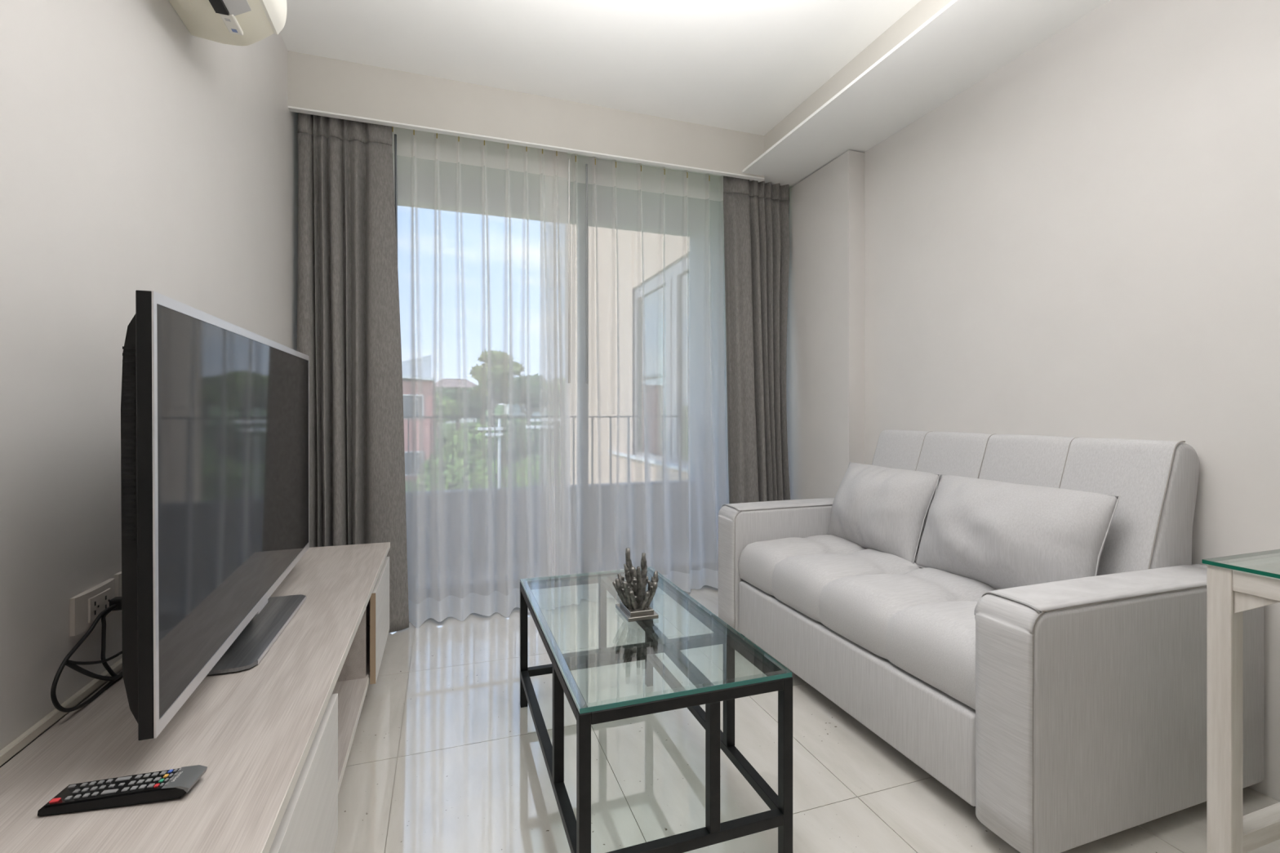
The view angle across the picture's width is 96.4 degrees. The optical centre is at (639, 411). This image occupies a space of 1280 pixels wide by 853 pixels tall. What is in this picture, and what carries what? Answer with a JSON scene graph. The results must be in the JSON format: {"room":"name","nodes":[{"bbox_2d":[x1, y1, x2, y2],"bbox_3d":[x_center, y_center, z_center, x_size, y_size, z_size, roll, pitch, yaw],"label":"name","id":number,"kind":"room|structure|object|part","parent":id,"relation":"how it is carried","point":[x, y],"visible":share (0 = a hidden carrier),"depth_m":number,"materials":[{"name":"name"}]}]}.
{"room":"living room","nodes":[
{"label":"living room","id":0,"kind":"room"},
{"bbox_2d":[0,0,297,768],"bbox_3d":[-0.811,-0.290,0.124,0.120,2.880,5.760,0,0,-19],"label":"wall","id":1,"kind":"structure","parent":0,"point":[140,151],"depth_m":1.15,"materials":[{"name":"paint"}]},
{"bbox_2d":[0,657,122,766],"bbox_3d":[-1.119,0.546,1.228,0.012,0.018,2.650,0,0,-19],"label":"trim","id":2,"kind":"structure","parent":1,"relation":"attached to","point":[16,745],"depth_m":1.01,"materials":[{"name":"beige paint"}]},
{"bbox_2d":[69,577,115,636],"bbox_3d":[-1.088,0.388,1.145,0.016,0.071,0.139,0,0,-19],"label":"wall socket","id":3,"kind":"object","parent":1,"relation":"attached to","point":[86,606],"visible":0.76,"depth_m":1.11,"materials":[{"name":"grey plastic"}]},
{"bbox_2d":[114,571,121,597],"bbox_3d":[-1.138,0.385,1.291,0.016,0.073,0.140,0,0,-19],"label":"wall socket","id":4,"kind":"object","parent":1,"relation":"attached to","point":[117,576],"visible":0.02,"depth_m":1.23,"materials":[{"name":"grey plastic"}]},
{"bbox_2d":[168,0,286,45],"bbox_3d":[-1.012,-1.177,1.256,0.231,0.285,0.803,0,0,-19],"label":"air conditioner","id":5,"kind":"object","parent":1,"relation":"attached to","point":[231,22],"visible":1,"depth_m":1.55,"materials":[{"name":"beige plastic"}]},
{"bbox_2d":[208,0,229,15],"bbox_3d":[-0.996,-1.041,1.223,0.029,0.012,0.560,0,0,-19],"label":"outlet","id":6,"kind":"object","parent":5,"relation":"attached to","point":[220,6],"depth_m":1.47,"materials":[{"name":"black plastic"}]},
{"bbox_3d":[-1.097,-1.044,1.536,0.032,0.012,0.083,0,0,-19],"label":"receiver panel","id":7,"kind":"part","parent":5,"relation":"part of","materials":[{"name":"white plastic"}]},
{"bbox_3d":[-0.920,-1.174,1.288,0.036,0.152,0.803,0,0,-19],"label":"panel","id":8,"kind":"part","parent":5,"relation":"part of","materials":[{"name":"white plastic"}]},
{"bbox_2d":[288,50,764,181],"bbox_3d":[-0.432,-1.502,2.995,2.457,0.256,0.036,0,0,-19],"label":"curtain pelmet","id":9,"kind":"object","parent":1,"relation":"attached to","point":[320,86],"depth_m":2.90,"materials":[{"name":"paint"}]},
{"bbox_2d":[280,0,920,135],"bbox_3d":[0.569,-1.680,0.597,3.037,0.100,5.760,0,0,-19],"label":"ceiling","id":10,"kind":"structure","parent":0,"point":[740,65],"depth_m":2.54,"materials":[{"name":"paint"}]},
{"bbox_2d":[333,585,1279,852],"bbox_3d":[0.559,1.110,0.625,3.037,0.120,5.820,0,0,-19],"label":"floor","id":11,"kind":"structure","parent":0,"point":[445,756],"depth_m":1.71,"materials":[{"name":"grey tile"}]},
{"bbox_2d":[0,542,390,852],"bbox_3d":[-0.874,0.802,1.207,0.438,0.495,2.450,0,0,-19],"label":"tv cabinet","id":12,"kind":"object","parent":11,"relation":"on","point":[273,737],"visible":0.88,"depth_m":0.98,"materials":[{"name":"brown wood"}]},
{"bbox_2d":[50,596,122,712],"bbox_3d":[-1.050,0.471,1.220,0.096,0.171,0.463,0,0,3],"label":"power cable","id":13,"kind":"object","parent":12,"relation":"on","point":[115,604],"visible":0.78,"depth_m":1.10,"materials":[{"name":"black rubber"}]},
{"bbox_3d":[-1.061,0.498,1.146,0.043,0.109,0.260,0,0,-8],"label":"cord","id":14,"kind":"part","parent":13,"relation":"part of","materials":[{"name":"black rubber"}]},
{"bbox_3d":[-1.050,0.475,1.210,0.081,0.065,0.375,0,0,5],"label":"cord","id":15,"kind":"part","parent":13,"relation":"part of","materials":[{"name":"black rubber"}]},
{"bbox_3d":[-1.062,0.477,1.294,0.050,0.160,0.323,0,0,9],"label":"cord","id":16,"kind":"part","parent":13,"relation":"part of","materials":[{"name":"black rubber"}]},
{"bbox_2d":[37,764,207,816],"bbox_3d":[-0.740,0.543,0.824,0.183,0.022,0.050,0,0,-12],"label":"remote control","id":17,"kind":"object","parent":12,"relation":"on","point":[169,784],"visible":1,"depth_m":0.81,"materials":[{"name":"black plastic"}]},
{"bbox_2d":[120,289,309,741],"bbox_3d":[-1.008,0.179,1.423,0.216,0.752,1.243,0,0,-19],"label":"television","id":18,"kind":"object","parent":12,"relation":"on","point":[215,411],"visible":1,"depth_m":1.05,"materials":[{"name":"black plastic"}]},
{"bbox_3d":[-1.010,0.547,1.430,0.215,0.008,0.510,0,0,-19],"label":"stand plate","id":19,"kind":"part","parent":18,"relation":"part of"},
{"bbox_3d":[-0.573,0.770,0.966,0.018,0.309,0.598,0,0,-19],"label":"door","id":20,"kind":"part","parent":12,"relation":"part of","materials":[{"name":"beige wood"}]},
{"bbox_3d":[-0.991,0.770,2.187,0.018,0.309,0.517,0,0,-19],"label":"door","id":21,"kind":"part","parent":12,"relation":"part of","materials":[{"name":"beige wood"}]},
{"bbox_2d":[520,566,792,852],"bbox_3d":[-0.040,0.824,1.682,0.501,0.452,0.952,0,0,-19],"label":"coffee table","id":22,"kind":"object","parent":11,"relation":"on","point":[779,678],"visible":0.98,"depth_m":1.37,"materials":[{"name":"black metal"}]},
{"bbox_3d":[-0.415,0.830,2.043,0.025,0.440,0.025,0,0,-19],"label":"leg","id":23,"kind":"part","parent":22,"relation":"part of","materials":[{"name":"black metal"}]},
{"bbox_3d":[-0.265,0.932,1.605,0.025,0.025,0.902,0,0,-19],"label":"rail","id":24,"kind":"part","parent":22,"relation":"part of","materials":[{"name":"black metal"}]},
{"bbox_3d":[-0.265,0.623,1.605,0.025,0.025,0.902,0,0,-19],"label":"rail","id":25,"kind":"part","parent":22,"relation":"part of","materials":[{"name":"black metal"}]},
{"bbox_3d":[-0.115,0.830,1.166,0.025,0.440,0.025,0,0,-19],"label":"leg","id":26,"kind":"part","parent":22,"relation":"part of","materials":[{"name":"black metal"}]},
{"bbox_3d":[-0.190,0.623,2.120,0.451,0.025,0.025,0,0,-19],"label":"rail","id":27,"kind":"part","parent":22,"relation":"part of","materials":[{"name":"black metal"}]},
{"bbox_3d":[-0.190,0.932,2.120,0.451,0.025,0.025,0,0,-19],"label":"rail","id":28,"kind":"part","parent":22,"relation":"part of","materials":[{"name":"black metal"}]},
{"bbox_2d":[612,547,658,622],"bbox_3d":[-0.008,0.502,1.708,0.145,0.190,0.142,0,0,-19],"label":"sculpture","id":29,"kind":"object","parent":22,"relation":"on","point":[634,604],"visible":1,"depth_m":1.68,"materials":[{"name":"grey metal"}]},
{"bbox_3d":[0.021,0.623,1.506,0.451,0.024,0.025,0,0,-19],"label":"cross rail","id":30,"kind":"part","parent":22,"relation":"part of","materials":[{"name":"black metal"}]},
{"bbox_3d":[0.035,0.830,2.197,0.025,0.440,0.025,0,0,-19],"label":"leg","id":31,"kind":"part","parent":22,"relation":"part of","materials":[{"name":"black metal"}]},
{"bbox_3d":[0.011,0.624,1.699,0.025,0.023,0.902,0,0,-19],"label":"cross rail","id":32,"kind":"part","parent":22,"relation":"part of","materials":[{"name":"black metal"}]},
{"bbox_3d":[0.111,0.623,1.243,0.451,0.025,0.025,0,0,-19],"label":"rail","id":33,"kind":"part","parent":22,"relation":"part of","materials":[{"name":"black metal"}]},
{"bbox_3d":[0.111,0.932,1.243,0.451,0.025,0.025,0,0,-19],"label":"rail","id":34,"kind":"part","parent":22,"relation":"part of","materials":[{"name":"black metal"}]},
{"bbox_3d":[0.185,0.932,1.759,0.025,0.025,0.902,0,0,-19],"label":"rail","id":35,"kind":"part","parent":22,"relation":"part of","materials":[{"name":"black metal"}]},
{"bbox_3d":[0.185,0.623,1.759,0.025,0.025,0.902,0,0,-19],"label":"rail","id":36,"kind":"part","parent":22,"relation":"part of","materials":[{"name":"black metal"}]},
{"bbox_3d":[0.336,0.830,1.321,0.025,0.440,0.025,0,0,-19],"label":"leg","id":37,"kind":"part","parent":22,"relation":"part of","materials":[{"name":"black metal"}]},
{"bbox_2d":[717,429,1264,852],"bbox_3d":[1.032,0.567,2.147,0.891,0.965,1.557,0,0,-19],"label":"sofa","id":38,"kind":"object","parent":11,"relation":"on","point":[1068,714],"visible":0.77,"depth_m":1.53,"materials":[{"name":"grey leather"}]},
{"bbox_3d":[0.768,0.729,2.787,0.780,0.562,0.175,0,0,-19],"label":"arm","id":39,"kind":"part","parent":38,"relation":"part of"},
{"bbox_3d":[0.660,0.878,2.010,0.048,0.233,1.212,0,0,-19],"label":"panel","id":40,"kind":"part","parent":38,"relation":"part of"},
{"bbox_2d":[737,534,997,710],"bbox_3d":[0.943,0.665,2.107,0.650,0.186,1.217,0,0,-19],"label":"seat cushion","id":41,"kind":"object","parent":38,"relation":"on","point":[917,624],"depth_m":1.89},
{"bbox_2d":[826,462,940,563],"bbox_3d":[1.034,0.420,2.489,0.246,0.352,0.562,0,0,-19],"label":"throw pillow","id":42,"kind":"object","parent":38,"relation":"on","point":[884,509],"visible":0.92,"depth_m":2.34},
{"bbox_2d":[914,474,1119,589],"bbox_3d":[1.230,0.420,1.944,0.261,0.349,0.630,0,0,-19],"label":"throw pillow","id":43,"kind":"object","parent":38,"relation":"on","point":[997,535],"visible":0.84,"depth_m":1.81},
{"bbox_3d":[1.329,0.343,2.215,0.287,0.514,1.210,0,0,-19],"label":"backrest","id":44,"kind":"part","parent":38,"relation":"part of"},
{"bbox_3d":[1.264,0.729,1.486,0.875,0.562,0.157,0,0,-19],"label":"arm","id":45,"kind":"part","parent":38,"relation":"part of"},
{"bbox_2d":[1201,549,1279,852],"bbox_3d":[1.666,0.684,0.794,0.572,0.731,1.128,0,0,-19],"label":"dining table","id":46,"kind":"object","parent":11,"relation":"on","point":[1233,588],"visible":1,"depth_m":1.21,"materials":[{"name":"white wood"}]},
{"bbox_3d":[1.245,0.689,1.218,0.042,0.722,0.042,0,0,-19],"label":"leg","id":47,"kind":"part","parent":46,"relation":"part of","materials":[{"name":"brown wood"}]},
{"bbox_3d":[1.667,0.323,0.794,0.571,0.008,1.127,0,0,-19],"label":"glass","id":48,"kind":"part","parent":46,"relation":"part of","materials":[{"name":"clear glass"}]},
{"bbox_2d":[786,0,1279,801],"bbox_3d":[1.900,-0.290,1.053,0.222,2.880,5.760,0,0,-19],"label":"wall","id":49,"kind":"structure","parent":0,"point":[1082,240],"depth_m":2.02,"materials":[{"name":"paint"}]},
{"bbox_2d":[742,0,1109,188],"bbox_3d":[1.655,-1.511,0.990,0.488,0.238,5.600,0,0,-19],"label":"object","id":50,"kind":"structure","parent":49,"relation":"attached to","point":[937,50],"depth_m":2.41,"materials":[{"name":"paint"}]},
{"bbox_3d":[-0.364,-0.340,3.321,2.797,2.780,0.120,0,0,-19],"label":"wall window","id":51,"kind":"structure","parent":0,"visible":0},
{"bbox_2d":[567,152,721,176],"bbox_3d":[-0.355,-1.442,3.138,2.677,0.017,0.152,0,0,-19],"label":"track","id":52,"kind":"object","parent":51,"relation":"attached to","point":[567,153],"visible":0.04,"depth_m":3.32,"materials":[{"name":"metal"}]},
{"bbox_2d":[297,112,408,632],"bbox_3d":[-1.357,-0.193,2.708,0.486,2.474,0.133,0,0,-19],"label":"drape","id":53,"kind":"object","parent":52,"relation":"hanging from","point":[348,328],"visible":0.79,"depth_m":2.72,"materials":[{"name":"grey fabric"}]},
{"bbox_2d":[391,126,572,627],"bbox_3d":[-0.827,-0.192,2.922,0.990,2.479,0.126,0,0,-19],"label":"sheer curtain","id":54,"kind":"object","parent":52,"relation":"hanging from","point":[484,226],"visible":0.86,"depth_m":2.96,"materials":[{"name":"white fabric"}]},
{"bbox_2d":[551,153,728,609],"bbox_3d":[0.017,-0.192,3.254,1.180,2.479,0.125,0,0,-19],"label":"sheer curtain","id":55,"kind":"object","parent":52,"relation":"hanging from","point":[649,445],"visible":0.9,"depth_m":3.30,"materials":[{"name":"white fabric"}]},
{"bbox_2d":[723,175,790,503],"bbox_3d":[0.718,-0.193,3.423,0.460,2.474,0.121,0,0,-19],"label":"drape","id":56,"kind":"object","parent":52,"relation":"hanging from","point":[756,214],"visible":0.73,"depth_m":3.42,"materials":[{"name":"grey fabric"}]}
]}

